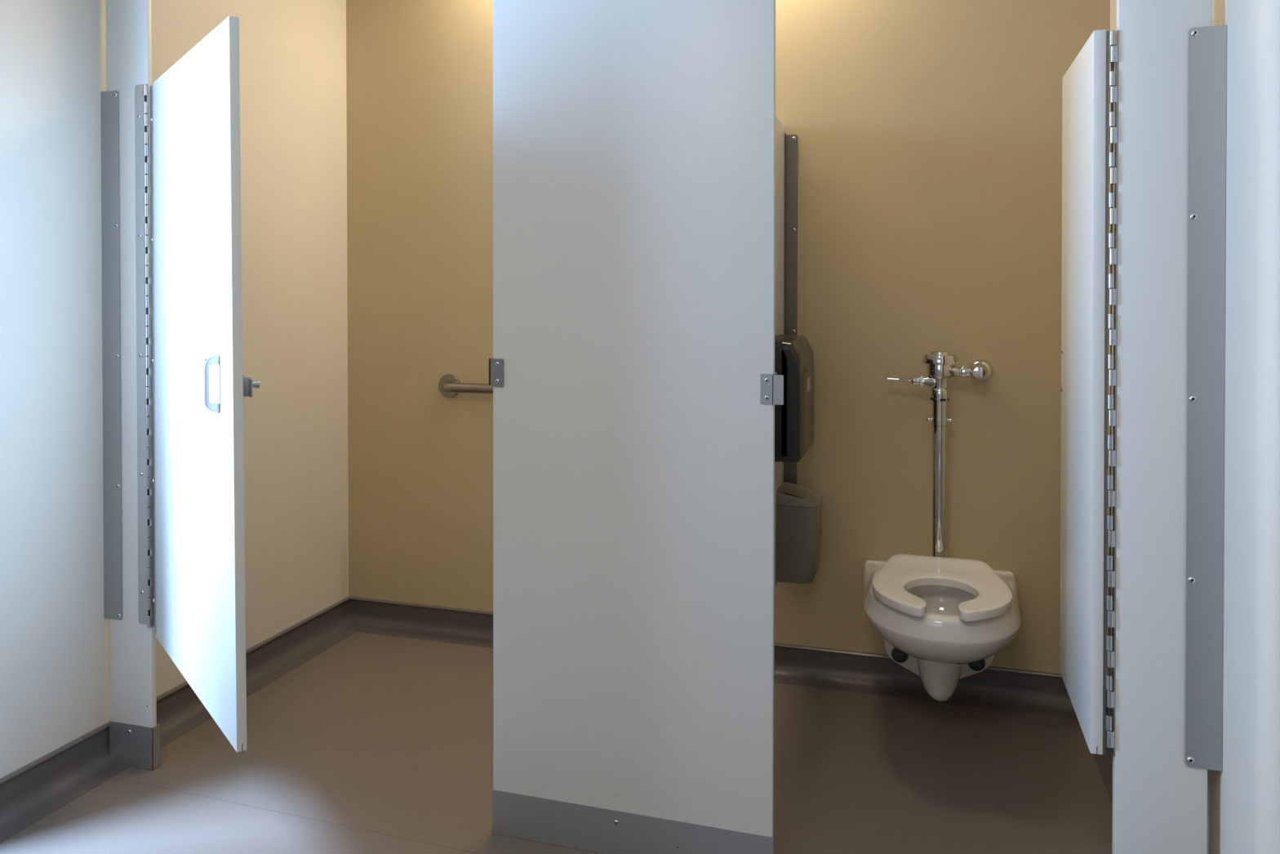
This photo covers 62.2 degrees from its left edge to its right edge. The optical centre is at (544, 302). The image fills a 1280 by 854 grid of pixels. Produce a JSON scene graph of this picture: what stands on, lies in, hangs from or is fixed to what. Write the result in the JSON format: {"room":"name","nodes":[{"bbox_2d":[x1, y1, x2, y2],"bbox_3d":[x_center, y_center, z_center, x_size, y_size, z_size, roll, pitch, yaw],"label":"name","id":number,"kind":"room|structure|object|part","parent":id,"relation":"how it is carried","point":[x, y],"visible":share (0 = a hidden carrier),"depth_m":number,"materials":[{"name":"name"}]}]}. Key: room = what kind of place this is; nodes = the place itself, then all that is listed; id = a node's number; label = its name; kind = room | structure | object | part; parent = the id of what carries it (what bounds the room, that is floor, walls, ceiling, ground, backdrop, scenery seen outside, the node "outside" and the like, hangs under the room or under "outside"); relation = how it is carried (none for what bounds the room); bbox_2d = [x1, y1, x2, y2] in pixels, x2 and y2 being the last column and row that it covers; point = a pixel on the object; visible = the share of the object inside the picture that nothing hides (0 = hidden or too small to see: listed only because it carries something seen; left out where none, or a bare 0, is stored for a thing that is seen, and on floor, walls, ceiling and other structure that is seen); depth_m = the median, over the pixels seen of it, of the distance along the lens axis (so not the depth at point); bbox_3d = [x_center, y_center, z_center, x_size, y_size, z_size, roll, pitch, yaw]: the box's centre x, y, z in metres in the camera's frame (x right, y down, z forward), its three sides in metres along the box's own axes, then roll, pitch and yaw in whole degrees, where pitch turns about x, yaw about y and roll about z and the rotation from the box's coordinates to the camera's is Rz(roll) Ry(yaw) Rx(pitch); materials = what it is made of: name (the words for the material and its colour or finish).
{"room":"public restroom","nodes":[
{"label":"public restroom","id":0,"kind":"room"},
{"bbox_2d":[0,0,348,778],"bbox_3d":[-1.730,-0.087,1.060,0.156,2.500,5.742,0,1,20],"label":"wall","id":1,"kind":"structure","parent":0,"point":[55,679],"depth_m":2.62,"materials":[{"name":"beige paint"}]},
{"bbox_2d":[0,595,356,843],"bbox_3d":[-0.945,1.102,2.951,0.077,0.088,1.672,0,1,20],"label":"baseboard","id":2,"kind":"structure","parent":1,"relation":"attached to","point":[26,798],"depth_m":2.63,"materials":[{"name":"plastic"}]},
{"bbox_2d":[0,631,1112,853],"bbox_3d":[0.490,1.220,0.364,4.812,0.100,5.892,0,1,20],"label":"floor","id":3,"kind":"structure","parent":0,"point":[373,744],"depth_m":2.56,"materials":[{"name":"plastic"}]},
{"bbox_2d":[100,0,160,769],"bbox_3d":[-1.028,-0.101,2.627,0.148,2.497,0.056,0,0,20],"label":"pilaster","id":4,"kind":"object","parent":3,"relation":"on","point":[135,732],"visible":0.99,"depth_m":2.61,"materials":[{"name":"white metal"}]},
{"bbox_2d":[134,16,259,751],"bbox_3d":[-0.764,0.142,2.265,0.090,1.346,0.821,0,1,-33],"label":"door","id":5,"kind":"structure","parent":4,"relation":"attached to","point":[199,385],"depth_m":2.18,"materials":[{"name":"white laminate"}]},
{"bbox_3d":[-0.954,0.139,2.568,0.002,1.334,0.047,0,1,-31],"label":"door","id":6,"kind":"part","parent":5,"relation":"part of","materials":[{"name":"silver metal"}]},
{"bbox_3d":[-0.634,0.154,2.008,0.027,0.112,0.014,0,1,-31],"label":"pull handle","id":7,"kind":"part","parent":5,"relation":"part of","materials":[{"name":"silver metal"}]},
{"bbox_3d":[-0.554,0.156,2.004,0.023,0.015,0.015,0,1,-31],"label":"latch knob","id":8,"kind":"part","parent":5,"relation":"part of","materials":[{"name":"silver metal"}]},
{"bbox_2d":[488,0,783,853],"bbox_3d":[0.179,-0.096,2.188,0.628,2.498,0.039,0,1,20],"label":"pilaster","id":9,"kind":"object","parent":3,"relation":"on","point":[635,383],"visible":1,"depth_m":2.18,"materials":[{"name":"white laminate"}]},
{"bbox_3d":[-0.097,0.151,2.290,0.030,0.061,0.033,0,1,20],"label":"strike plate","id":10,"kind":"part","parent":9,"relation":"part of","materials":[{"name":"silver metal"}]},
{"bbox_3d":[0.453,0.170,2.092,0.045,0.062,0.036,0,1,20],"label":"keeper plate","id":11,"kind":"part","parent":9,"relation":"part of","materials":[{"name":"silver metal"}]},
{"bbox_2d":[1111,0,1226,853],"bbox_3d":[1.105,-0.095,1.870,0.165,2.494,0.058,0,1,20],"label":"pilaster","id":12,"kind":"object","parent":3,"relation":"on","point":[1172,60],"visible":1,"depth_m":1.85,"materials":[{"name":"white metal"}]},
{"bbox_2d":[1059,29,1118,755],"bbox_3d":[1.072,0.160,2.088,0.042,1.299,0.440,0,1,20],"label":"door","id":13,"kind":"structure","parent":12,"relation":"attached to","point":[1085,522],"depth_m":1.92,"materials":[{"name":"white metal"}]},
{"bbox_3d":[1.023,0.163,1.891,0.002,1.295,0.022,0,1,20],"label":"post","id":14,"kind":"part","parent":13,"relation":"part of","materials":[{"name":"silver metal"}]},
{"bbox_2d":[346,0,1110,675],"bbox_3d":[1.450,-0.105,3.057,4.812,2.500,0.150,0,1,20],"label":"wall","id":15,"kind":"structure","parent":0,"point":[929,132],"depth_m":3.16,"materials":[{"name":"paint"}]},
{"bbox_2d":[438,373,493,397],"bbox_3d":[0.111,0.286,3.415,1.032,0.080,0.076,0,1,20],"label":"grab rail","id":16,"kind":"object","parent":15,"relation":"attached to","point":[449,385],"visible":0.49,"depth_m":3.52,"materials":[{"name":"grey metal"}]},
{"bbox_2d":[349,595,1077,719],"bbox_3d":[0.425,1.099,3.312,2.405,0.088,0.077,0,1,20],"label":"baseboard","id":17,"kind":"structure","parent":15,"relation":"attached to","point":[1047,695],"depth_m":3.17,"materials":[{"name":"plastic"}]},
{"bbox_2d":[774,115,797,586],"bbox_3d":[0.551,0.145,2.686,0.058,1.356,1.154,0,1,20],"label":"partition panel","id":18,"kind":"object","parent":15,"relation":"attached to","point":[786,145],"visible":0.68,"depth_m":3.21,"materials":[{"name":"grey metal"}]},
{"bbox_3d":[0.532,0.145,2.687,0.020,1.356,1.142,0,1,20],"label":"panel","id":19,"kind":"part","parent":18,"relation":"part of","materials":[{"name":"white laminate"}]},
{"bbox_2d":[774,334,814,462],"bbox_3d":[0.686,0.256,2.945,0.097,0.320,0.405,0,1,20],"label":"dispenser","id":20,"kind":"object","parent":18,"relation":"attached to","point":[793,354],"visible":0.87,"depth_m":2.76,"materials":[{"name":"black plastic"}]},
{"bbox_2d":[776,481,822,583],"bbox_3d":[0.756,0.679,3.111,0.120,0.266,0.171,0,1,20],"label":"bin","id":21,"kind":"object","parent":18,"relation":"attached to","point":[798,508],"visible":1,"depth_m":3.04,"materials":[{"name":"grey plastic"}]},
{"bbox_3d":[0.757,0.566,3.112,0.120,0.040,0.165,0,1,20],"label":"lid","id":22,"kind":"part","parent":21,"relation":"part of","materials":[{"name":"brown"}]},
{"bbox_2d":[887,351,992,557],"bbox_3d":[1.131,0.439,3.014,0.286,0.603,0.153,0,1,20],"label":"valve","id":23,"kind":"object","parent":15,"relation":"attached to","point":[940,367],"visible":0.99,"depth_m":2.97,"materials":[{"name":"silver metal"}]},
{"bbox_3d":[1.061,0.223,3.005,0.032,0.029,0.033,0,1,20],"label":"lever","id":24,"kind":"part","parent":23,"relation":"part of","materials":[{"name":"silver metal"}]},
{"bbox_2d":[862,554,1021,701],"bbox_3d":[1.044,0.903,2.784,0.418,0.385,0.651,0,1,20],"label":"toilet","id":25,"kind":"object","parent":15,"relation":"attached to","point":[944,620],"visible":1,"depth_m":2.66,"materials":[{"name":"white ceramic"}]},
{"bbox_3d":[1.018,0.726,2.711,0.331,0.029,0.498,0,1,20],"label":"seat","id":26,"kind":"part","parent":25,"relation":"part of","materials":[{"name":"white plastic"}]},
{"bbox_2d":[1106,0,1279,853],"bbox_3d":[2.396,-0.094,1.893,2.251,2.500,1.412,0,1,20],"label":"wall","id":27,"kind":"structure","parent":0,"point":[1243,798],"depth_m":1.68,"materials":[{"name":"beige paint"}]},
{"bbox_2d":[1093,689,1112,804],"bbox_3d":[1.310,1.108,2.326,0.077,0.088,1.342,0,1,20],"label":"baseboard","id":28,"kind":"structure","parent":27,"relation":"attached to","point":[1104,762],"depth_m":2.60,"materials":[{"name":"plastic"}]}
]}

